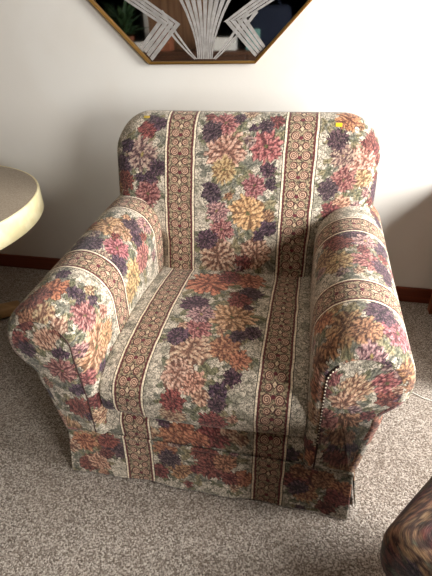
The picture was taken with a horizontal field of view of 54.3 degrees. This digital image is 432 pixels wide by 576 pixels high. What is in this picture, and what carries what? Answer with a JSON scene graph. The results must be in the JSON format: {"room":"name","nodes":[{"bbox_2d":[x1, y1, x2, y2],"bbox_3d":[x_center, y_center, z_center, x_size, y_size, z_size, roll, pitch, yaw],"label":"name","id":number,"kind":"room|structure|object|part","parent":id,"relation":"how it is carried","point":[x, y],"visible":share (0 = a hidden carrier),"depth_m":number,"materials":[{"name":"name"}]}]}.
{"room":"living room","nodes":[
{"label":"living room","id":0,"kind":"room"},
{"bbox_2d":[0,0,431,288],"bbox_3d":[-0.515,-1.131,1.690,5.200,2.450,0.100,5,33,10],"label":"wall","id":1,"kind":"structure","parent":0,"point":[71,83],"depth_m":1.73,"materials":[{"name":"paint"}]},
{"bbox_2d":[89,0,311,64],"bbox_3d":[-0.069,-1.318,1.386,1.030,1.030,0.024,5,33,10],"label":"octagonal mirror","id":2,"kind":"object","parent":1,"relation":"hanging from","point":[163,32],"visible":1,"depth_m":1.60,"materials":[{"name":"clear glass"}]},
{"bbox_2d":[0,253,431,303],"bbox_3d":[-0.500,-0.096,2.273,5.000,0.077,0.013,5,33,10],"label":"baseboard","id":3,"kind":"structure","parent":1,"relation":"attached to","point":[407,294],"depth_m":2.34,"materials":[{"name":"brown wood"}]},
{"bbox_2d":[0,266,431,575],"bbox_3d":[-0.918,1.072,0.577,5.200,0.080,4.413,5,33,10],"label":"floor","id":4,"kind":"structure","parent":0,"point":[56,519],"depth_m":1.18,"materials":[{"name":"carpet"}]},
{"bbox_2d":[0,166,43,318],"bbox_3d":[-1.220,-0.033,1.691,1.110,0.621,1.110,5,33,10],"label":"round table","id":5,"kind":"object","parent":4,"relation":"on","point":[21,201],"visible":0.96,"depth_m":1.57,"materials":[{"name":"laminate"}]},
{"bbox_2d":[7,110,415,519],"bbox_3d":[0.033,-0.011,1.331,0.957,0.910,0.890,5,33,10],"label":"armchair","id":6,"kind":"object","parent":4,"relation":"on","point":[231,324],"visible":1,"depth_m":1.17,"materials":[{"name":"multicoloured fabric"}]},
{"bbox_3d":[-0.413,0.240,1.078,0.158,0.388,0.026,5,33,10],"label":"panel","id":7,"kind":"part","parent":6,"relation":"part of","materials":[{"name":"multicoloured fabric"}]},
{"bbox_3d":[-0.341,0.020,1.373,0.216,0.491,0.756,5,33,10],"label":"arm","id":8,"kind":"part","parent":6,"relation":"part of"},
{"bbox_2d":[99,265,310,436],"bbox_3d":[0.015,0.135,1.304,0.537,0.169,0.634,5,33,10],"label":"seat cushion","id":9,"kind":"object","parent":6,"relation":"on","point":[224,348],"depth_m":1.12,"materials":[{"name":"multicoloured fabric"}]},
{"bbox_3d":[-0.042,0.513,1.182,0.812,0.173,0.027,5,33,10],"label":"skirt panel","id":10,"kind":"part","parent":6,"relation":"part of","materials":[{"name":"multicoloured fabric"}]},
{"bbox_3d":[0.083,-0.231,1.493,0.880,0.711,0.320,5,33,10],"label":"backrest","id":11,"kind":"part","parent":6,"relation":"part of","materials":[{"name":"multicoloured fabric"}]},
{"bbox_3d":[0.455,0.327,1.458,0.035,0.174,0.778,5,33,10],"label":"skirt panel","id":12,"kind":"part","parent":6,"relation":"part of","materials":[{"name":"fabric"}]},
{"bbox_3d":[0.310,0.304,0.942,0.155,0.383,0.025,5,33,10],"label":"panel","id":13,"kind":"part","parent":6,"relation":"part of","materials":[{"name":"multicoloured fabric"}]},
{"bbox_3d":[0.384,0.084,1.237,0.216,0.493,0.758,5,33,10],"label":"arm","id":14,"kind":"part","parent":6,"relation":"part of"},
{"bbox_2d":[380,477,431,575],"bbox_3d":[0.658,0.647,0.636,0.422,0.498,0.752,-25,39,-32],"label":"footstool","id":15,"kind":"object","parent":4,"relation":"on","point":[406,546],"visible":1,"depth_m":0.65,"materials":[{"name":"multicoloured fabric"}]},
{"bbox_2d":[427,294,431,313],"bbox_3d":[1.271,0.016,1.509,0.734,0.620,0.580,5,33,10],"label":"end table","id":16,"kind":"object","parent":4,"relation":"on","point":[429,308],"visible":1,"depth_m":1.93,"materials":[{"name":"brown wood"}]}
]}

